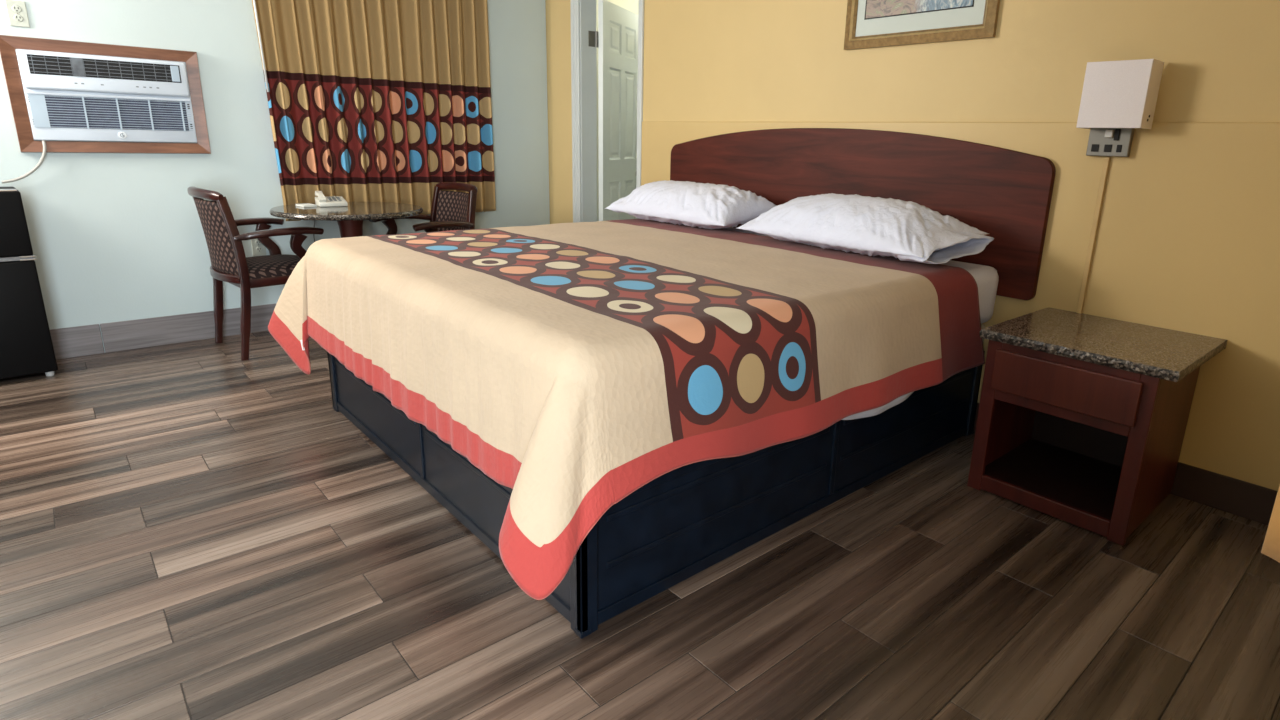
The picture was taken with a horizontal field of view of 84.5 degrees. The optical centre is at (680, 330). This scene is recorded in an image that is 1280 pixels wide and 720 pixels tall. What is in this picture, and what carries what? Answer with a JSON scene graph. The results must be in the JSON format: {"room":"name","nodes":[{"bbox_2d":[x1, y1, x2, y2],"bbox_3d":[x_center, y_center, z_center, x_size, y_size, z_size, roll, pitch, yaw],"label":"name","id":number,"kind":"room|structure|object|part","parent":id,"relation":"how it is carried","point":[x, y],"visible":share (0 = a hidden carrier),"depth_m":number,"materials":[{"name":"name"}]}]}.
{"room":"hotel room","nodes":[
{"label":"hotel room","id":0,"kind":"room"},
{"bbox_2d":[0,0,549,351],"bbox_3d":[-2.797,-1.150,3.744,4.990,2.520,0.120,-12,20,-41],"label":"wall","id":1,"kind":"structure","parent":0,"point":[115,237],"depth_m":3.82,"materials":[{"name":"white paint"}]},
{"bbox_2d":[5,0,29,27],"bbox_3d":[-3.092,-1.477,3.280,0.070,0.114,0.009,-12,20,-41],"label":"wall outlet","id":2,"kind":"object","parent":1,"relation":"attached to","point":[16,10],"visible":1,"depth_m":3.28,"materials":[{"name":"beige plastic"}]},
{"bbox_2d":[12,5,20,12],"bbox_3d":[-3.092,-1.496,3.275,0.033,0.033,0.009,-12,20,-41],"label":"receptacle","id":3,"kind":"object","parent":2,"relation":"attached to","point":[15,8],"depth_m":3.27,"materials":[{"name":"beige plastic"}]},
{"bbox_2d":[14,14,22,21],"bbox_3d":[-3.093,-1.458,3.285,0.033,0.033,0.009,-12,20,-41],"label":"receptacle","id":4,"kind":"object","parent":2,"relation":"attached to","point":[17,17],"depth_m":3.28,"materials":[{"name":"beige plastic"}]},
{"bbox_2d":[0,35,210,183],"bbox_3d":[-2.900,-1.088,3.541,0.864,0.671,0.058,-12,20,-41],"label":"air conditioner","id":5,"kind":"object","parent":1,"relation":"attached to","point":[77,94],"visible":1,"depth_m":3.52,"materials":[{"name":"white plastic"}]},
{"bbox_3d":[-2.854,-1.276,3.513,0.654,0.175,0.024,-12,20,-41],"label":"panel","id":6,"kind":"part","parent":5,"relation":"part of","materials":[{"name":"white plastic"}]},
{"bbox_2d":[27,54,181,82],"bbox_3d":[-2.847,-1.298,3.500,0.592,0.086,0.008,-12,20,-41],"label":"air vent","id":7,"kind":"object","parent":5,"relation":"attached to","point":[69,67],"depth_m":3.48,"materials":[{"name":"grey plastic"}]},
{"bbox_3d":[-2.861,-1.177,3.544,0.654,0.011,0.008,-12,20,-41],"label":"grille rail","id":8,"kind":"part","parent":5,"relation":"part of","materials":[{"name":"white plastic"}]},
{"bbox_2d":[28,94,192,130],"bbox_3d":[-2.863,-1.097,3.566,0.638,0.150,0.007,-12,20,-41],"label":"grille","id":9,"kind":"object","parent":5,"relation":"attached to","point":[47,112],"depth_m":3.55,"materials":[{"name":"grey plastic"}]},
{"bbox_2d":[50,303,276,359],"bbox_3d":[-2.780,-0.018,4.005,4.727,0.160,0.011,-12,20,-41],"label":"baseboard","id":10,"kind":"structure","parent":1,"relation":"attached to","point":[69,342],"depth_m":3.87,"materials":[{"name":"grey wood"}]},
{"bbox_2d":[251,239,265,255],"bbox_3d":[-2.485,-0.496,4.141,0.070,0.114,0.009,-12,20,-41],"label":"wall outlet","id":11,"kind":"object","parent":1,"relation":"attached to","point":[258,249],"visible":0.81,"depth_m":4.14,"materials":[{"name":"white plastic"}]},
{"bbox_3d":[-1.838,-2.370,4.149,1.580,0.037,0.064,-12,20,-41],"label":"curtain rod","id":12,"kind":"object","parent":1,"relation":"attached to","visible":0},
{"bbox_2d":[253,0,268,91],"bbox_3d":[-2.299,-1.785,3.787,0.011,0.950,0.044,16,21,42],"label":"wand","id":13,"kind":"object","parent":12,"relation":"hanging from","point":[254,3],"visible":1,"depth_m":3.85,"materials":[{"name":"white plastic"}]},
{"bbox_2d":[252,0,495,220],"bbox_3d":[-1.836,-1.550,4.365,1.403,1.678,0.079,-12,20,-41],"label":"curtain","id":14,"kind":"object","parent":12,"relation":"hanging from","point":[369,100],"visible":0.93,"depth_m":4.37,"materials":[{"name":"fabric"}]},
{"bbox_2d":[596,0,638,220],"bbox_3d":[0.334,-1.554,5.348,1.880,2.600,2.800,-12,20,-41],"label":"wall","id":15,"kind":"structure","parent":0,"point":[631,5],"depth_m":6.08,"materials":[{"name":"beige paint"}]},
{"bbox_2d":[0,331,1279,719],"bbox_3d":[-1.107,0.596,2.223,4.750,0.001,5.050,-12,20,-41],"label":"floor","id":16,"kind":"structure","parent":0,"point":[191,530],"depth_m":1.88,"materials":[{"name":"brown wood"}]},
{"bbox_2d":[0,187,57,378],"bbox_3d":[-3.261,-0.199,3.228,0.332,0.888,0.470,16,20,42],"label":"mini fridge","id":17,"kind":"object","parent":16,"relation":"on","point":[26,345],"visible":1,"depth_m":3.24,"materials":[{"name":"black metal"}]},
{"bbox_3d":[-3.152,-0.451,3.055,0.043,0.290,0.464,16,20,42],"label":"freezer door","id":18,"kind":"part","parent":17,"relation":"part of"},
{"bbox_3d":[-3.165,-0.029,3.168,0.043,0.536,0.464,16,20,42],"label":"door","id":19,"kind":"part","parent":17,"relation":"part of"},
{"bbox_2d":[187,186,323,359],"bbox_3d":[-2.314,-0.347,3.894,0.616,0.884,0.563,15,20,40],"label":"armchair","id":20,"kind":"object","parent":16,"relation":"on","point":[229,262],"visible":0.87,"depth_m":3.67,"materials":[{"name":"brown wood"}]},
{"bbox_3d":[-2.465,-0.705,3.611,0.462,0.055,0.078,15,20,40],"label":"rail","id":21,"kind":"part","parent":20,"relation":"part of","materials":[{"name":"brown wood"}]},
{"bbox_3d":[-2.600,-0.342,3.902,0.055,0.853,0.092,15,20,40],"label":"leg","id":22,"kind":"part","parent":20,"relation":"part of","materials":[{"name":"brown wood"}]},
{"bbox_3d":[-2.450,-0.494,3.692,0.432,0.390,0.099,15,20,40],"label":"backrest","id":23,"kind":"part","parent":20,"relation":"part of","materials":[{"name":"fabric"}]},
{"bbox_3d":[-2.447,-0.298,3.755,0.455,0.040,0.077,15,20,40],"label":"rail","id":24,"kind":"part","parent":20,"relation":"part of","materials":[{"name":"brown wood"}]},
{"bbox_3d":[-2.279,-0.257,3.624,0.055,0.853,0.092,15,20,40],"label":"leg","id":25,"kind":"part","parent":20,"relation":"part of","materials":[{"name":"brown wood"}]},
{"bbox_3d":[-2.290,-0.319,3.930,0.464,0.057,0.440,15,20,40],"label":"seat frame","id":26,"kind":"part","parent":20,"relation":"part of","materials":[{"name":"brown wood"}]},
{"bbox_3d":[-2.488,-0.609,4.022,0.082,0.055,0.421,13,19,37],"label":"armrest","id":27,"kind":"part","parent":20,"relation":"part of","materials":[{"name":"brown wood"}]},
{"bbox_2d":[237,254,300,280],"bbox_3d":[-2.288,-0.370,3.916,0.476,0.064,0.464,15,20,40],"label":"seat cushion","id":28,"kind":"object","parent":20,"relation":"on","point":[272,267],"depth_m":3.76,"materials":[{"name":"fabric"}]},
{"bbox_3d":[-2.099,-0.506,3.685,0.421,0.055,0.082,-13,21,-43],"label":"armrest","id":29,"kind":"part","parent":20,"relation":"part of","materials":[{"name":"brown wood"}]},
{"bbox_2d":[269,202,422,237],"bbox_3d":[-1.880,-0.324,4.063,0.784,0.761,0.784,-12,20,-41],"label":"round table","id":30,"kind":"object","parent":16,"relation":"on","point":[350,218],"visible":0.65,"depth_m":3.84,"materials":[{"name":"stone"}]},
{"bbox_2d":[295,203,316,206],"bbox_3d":[-2.112,-0.705,3.965,0.111,0.011,0.074,14,19,38],"label":"notepad","id":31,"kind":"object","parent":30,"relation":"on","point":[300,204],"visible":1,"depth_m":3.95,"materials":[{"name":"white paper"}]},
{"bbox_2d":[315,191,347,206],"bbox_3d":[-2.001,-0.754,4.024,0.145,0.081,0.139,-9,19,-35],"label":"telephone","id":32,"kind":"object","parent":30,"relation":"on","point":[321,200],"visible":1,"depth_m":3.99,"materials":[{"name":"beige plastic"}]},
{"bbox_2d":[369,182,477,234],"bbox_3d":[-1.591,-0.472,4.434,0.616,0.884,0.563,15,20,40],"label":"armchair","id":33,"kind":"object","parent":16,"relation":"on","point":[450,210],"visible":0.44,"depth_m":4.50,"materials":[{"name":"brown wood"}]},
{"bbox_3d":[-1.794,-0.726,4.532,0.421,0.055,0.082,-13,21,-43],"label":"armrest","id":34,"kind":"part","parent":33,"relation":"part of","materials":[{"name":"brown wood"}]},
{"bbox_3d":[-1.627,-0.532,4.713,0.055,0.853,0.092,15,20,40],"label":"leg","id":35,"kind":"part","parent":33,"relation":"part of","materials":[{"name":"brown wood"}]},
{"bbox_3d":[-1.405,-0.624,4.195,0.082,0.055,0.421,13,19,37],"label":"armrest","id":36,"kind":"part","parent":33,"relation":"part of","materials":[{"name":"brown wood"}]},
{"bbox_3d":[-1.445,-0.693,4.537,0.432,0.390,0.099,15,20,40],"label":"backrest","id":37,"kind":"part","parent":33,"relation":"part of","materials":[{"name":"fabric"}]},
{"bbox_3d":[-1.417,-0.915,4.502,0.462,0.055,0.078,15,20,40],"label":"rail","id":38,"kind":"part","parent":33,"relation":"part of","materials":[{"name":"brown wood"}]},
{"bbox_3d":[-1.306,-0.448,4.435,0.055,0.853,0.092,15,20,40],"label":"leg","id":39,"kind":"part","parent":33,"relation":"part of","materials":[{"name":"brown wood"}]},
{"bbox_2d":[327,351,984,638],"bbox_3d":[-0.130,0.216,3.020,2.026,0.372,1.933,-12,20,-41],"label":"bed base","id":40,"kind":"object","parent":16,"relation":"on","point":[689,519],"visible":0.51,"depth_m":2.12,"materials":[{"name":"black paint"}]},
{"bbox_3d":[-1.492,0.168,3.049,0.052,0.372,0.052,-12,20,-41],"label":"corner post","id":41,"kind":"part","parent":40,"relation":"part of","materials":[{"name":"black paint"}]},
{"bbox_3d":[-0.875,0.365,2.367,0.019,0.362,1.826,-12,20,-41],"label":"panel","id":42,"kind":"part","parent":40,"relation":"part of","materials":[{"name":"black paint"}]},
{"bbox_3d":[-0.236,0.568,1.706,0.052,0.372,0.052,-12,20,-41],"label":"corner post","id":43,"kind":"part","parent":40,"relation":"part of","materials":[{"name":"black paint"}]},
{"bbox_3d":[0.508,0.414,2.337,1.919,0.362,0.019,-12,20,-41],"label":"panel","id":44,"kind":"part","parent":40,"relation":"part of","materials":[{"name":"black paint"}]},
{"bbox_3d":[1.233,0.264,2.991,0.052,0.372,0.052,-12,20,-41],"label":"corner post","id":45,"kind":"part","parent":40,"relation":"part of","materials":[{"name":"black paint"}]},
{"bbox_3d":[-0.118,-0.024,2.957,2.013,0.122,1.923,-12,20,-41],"label":"box spring","id":46,"kind":"object","parent":40,"relation":"on","visible":0},
{"bbox_2d":[721,227,998,419],"bbox_3d":[-0.105,-0.101,2.922,2.040,0.427,1.978,-12,20,-41],"label":"mattress","id":47,"kind":"object","parent":46,"relation":"on","point":[986,278],"visible":0.02,"depth_m":2.77,"materials":[{"name":"white fabric"}]},
{"bbox_2d":[268,219,984,599],"bbox_3d":[-0.277,-0.051,2.887,2.090,0.584,2.282,-12,20,-41],"label":"bedspread","id":48,"kind":"object","parent":47,"relation":"on","point":[577,366],"visible":1,"depth_m":2.01,"materials":[{"name":"fabric"}]},
{"bbox_2d":[604,180,776,229],"bbox_3d":[0.052,-0.678,3.741,0.447,0.216,0.930,-12,20,-42],"label":"pillow","id":49,"kind":"object","parent":48,"relation":"on","point":[693,204],"visible":0.98,"depth_m":3.53,"materials":[{"name":"white fabric"}]},
{"bbox_2d":[738,193,993,263],"bbox_3d":[0.750,-0.451,2.957,0.466,0.226,0.997,-11,20,-39],"label":"pillow","id":50,"kind":"object","parent":48,"relation":"on","point":[911,231],"visible":1,"depth_m":2.75,"materials":[{"name":"white fabric"}]},
{"bbox_2d":[967,307,1227,545],"bbox_3d":[1.419,0.299,2.458,0.570,0.592,0.585,-12,20,-41],"label":"nightstand","id":51,"kind":"object","parent":16,"relation":"on","point":[1082,419],"visible":1,"depth_m":2.34,"materials":[{"name":"brown wood"}]},
{"bbox_3d":[1.227,0.349,2.313,0.019,0.560,0.510,-12,20,-41],"label":"frame","id":52,"kind":"part","parent":51,"relation":"part of","materials":[{"name":"brown wood"}]},
{"bbox_3d":[1.219,0.178,2.254,0.017,0.142,0.438,-12,20,-41],"label":"drawer","id":53,"kind":"part","parent":51,"relation":"part of","materials":[{"name":"brown wood"}]},
{"bbox_2d":[545,0,1279,223],"bbox_3d":[0.697,-0.999,3.527,0.120,2.500,4.920,-12,20,-41],"label":"wall","id":54,"kind":"structure","parent":0,"point":[705,60],"depth_m":3.03,"materials":[{"name":"yellow paint"}]},
{"bbox_2d":[580,0,596,221],"bbox_3d":[-0.440,-1.183,4.791,0.130,2.130,0.660,-12,20,-41],"label":"trim","id":55,"kind":"structure","parent":54,"relation":"attached to","point":[588,75],"depth_m":4.95,"materials":[{"name":"white paint"}]},
{"bbox_2d":[588,31,597,47],"bbox_3d":[-0.595,-2.003,4.837,0.088,0.104,0.015,-12,20,-41],"label":"strike plate","id":56,"kind":"object","parent":54,"relation":"attached to","point":[592,35],"depth_m":4.83,"materials":[{"name":"silver metal"}]},
{"bbox_2d":[570,0,643,222],"bbox_3d":[-0.513,-1.215,4.751,0.022,2.210,0.782,-12,20,-41],"label":"trim","id":57,"kind":"structure","parent":54,"relation":"attached to","point":[574,4],"depth_m":4.82,"materials":[{"name":"white paint"}]},
{"bbox_2d":[598,0,637,220],"bbox_3d":[-0.426,-1.328,5.372,0.103,2.085,0.714,7,16,18],"label":"door","id":58,"kind":"structure","parent":54,"relation":"in","point":[617,26],"depth_m":5.19,"materials":[{"name":"white wood"}]},
{"bbox_2d":[670,128,1055,299],"bbox_3d":[0.677,-0.664,3.495,0.026,0.655,2.200,-12,20,-41],"label":"headboard","id":59,"kind":"object","parent":54,"relation":"attached to","point":[1002,193],"visible":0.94,"depth_m":3.09,"materials":[{"name":"brown wood"}]},
{"bbox_2d":[844,0,999,49],"bbox_3d":[1.001,-1.517,2.936,0.032,0.600,0.704,-12,20,-41],"label":"framed picture","id":60,"kind":"object","parent":54,"relation":"attached to","point":[869,23],"visible":1,"depth_m":2.99,"materials":[{"name":"gold metal"}]},
{"bbox_2d":[864,0,973,19],"bbox_3d":[1.003,-1.521,2.941,0.002,0.363,0.509,-12,20,-41],"label":"print","id":61,"kind":"object","parent":60,"relation":"attached to","point":[873,9],"depth_m":3.00},
{"bbox_3d":[1.004,-1.517,2.939,0.024,0.515,0.619,-12,20,-41],"label":"moulding","id":62,"kind":"part","parent":60,"relation":"part of","materials":[{"name":"gold metal"}]},
{"bbox_2d":[641,122,1279,490],"bbox_3d":[0.966,-0.300,3.283,0.012,1.292,3.675,-12,20,-41],"label":"wall","id":63,"kind":"structure","parent":54,"relation":"attached to","point":[1188,234],"depth_m":2.43,"materials":[{"name":"yellow paint"}]},
{"bbox_2d":[1076,157,1109,313],"bbox_3d":[1.523,-0.127,2.669,0.012,1.030,0.018,-12,20,-41],"label":"cord cover","id":64,"kind":"object","parent":54,"relation":"attached to","point":[1106,161],"visible":0.58,"depth_m":2.60,"materials":[{"name":"beige plastic"}]},
{"bbox_2d":[1076,59,1163,156],"bbox_3d":[1.516,-0.765,2.444,0.118,0.313,0.204,-12,20,-41],"label":"wall lamp","id":65,"kind":"object","parent":54,"relation":"attached to","point":[1118,98],"visible":1,"depth_m":2.40,"materials":[{"name":"white metal"}]},
{"bbox_2d":[1091,144,1098,151],"bbox_3d":[1.496,-0.658,2.540,0.003,0.026,0.024,-12,20,-41],"label":"socket","id":66,"kind":"object","parent":65,"relation":"attached to","point":[1094,147],"depth_m":2.54,"materials":[{"name":"black plastic"}]},
{"bbox_2d":[1104,144,1111,151],"bbox_3d":[1.524,-0.650,2.510,0.003,0.026,0.024,-12,20,-41],"label":"socket","id":67,"kind":"object","parent":65,"relation":"attached to","point":[1107,147],"depth_m":2.51,"materials":[{"name":"black plastic"}]},
{"bbox_2d":[1105,130,1113,137],"bbox_3d":[1.520,-0.697,2.495,0.014,0.026,0.024,-12,20,-41],"label":"rocker switch","id":68,"kind":"object","parent":65,"relation":"attached to","point":[1108,133],"depth_m":2.49,"materials":[{"name":"white plastic"}]},
{"bbox_3d":[1.537,-0.768,2.490,0.026,0.297,0.136,-12,20,-41],"label":"plate","id":69,"kind":"part","parent":65,"relation":"part of","materials":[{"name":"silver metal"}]},
{"bbox_2d":[1116,145,1121,151],"bbox_3d":[1.548,-0.642,2.485,0.003,0.026,0.016,-12,20,-41],"label":"socket","id":70,"kind":"object","parent":65,"relation":"attached to","point":[1118,147],"depth_m":2.48,"materials":[{"name":"black plastic"}]},
{"bbox_2d":[973,403,1277,524],"bbox_3d":[0.942,0.266,3.425,0.012,0.125,3.670,-12,20,-41],"label":"baseboard","id":71,"kind":"structure","parent":54,"relation":"attached to","point":[1247,500],"depth_m":2.42,"materials":[{"name":"brown wood"}]},
{"bbox_3d":[0.488,-0.115,0.231,4.990,2.500,0.120,-12,20,-41],"label":"wall","id":72,"kind":"structure","parent":0,"visible":0},
{"bbox_2d":[1261,485,1279,562],"bbox_3d":[0.721,-0.389,0.545,0.117,1.622,0.608,13,19,37],"label":"curtain","id":73,"kind":"object","parent":72,"relation":"hanging from","point":[1271,545],"visible":1,"depth_m":1.00,"materials":[{"name":"fabric"}]}
]}

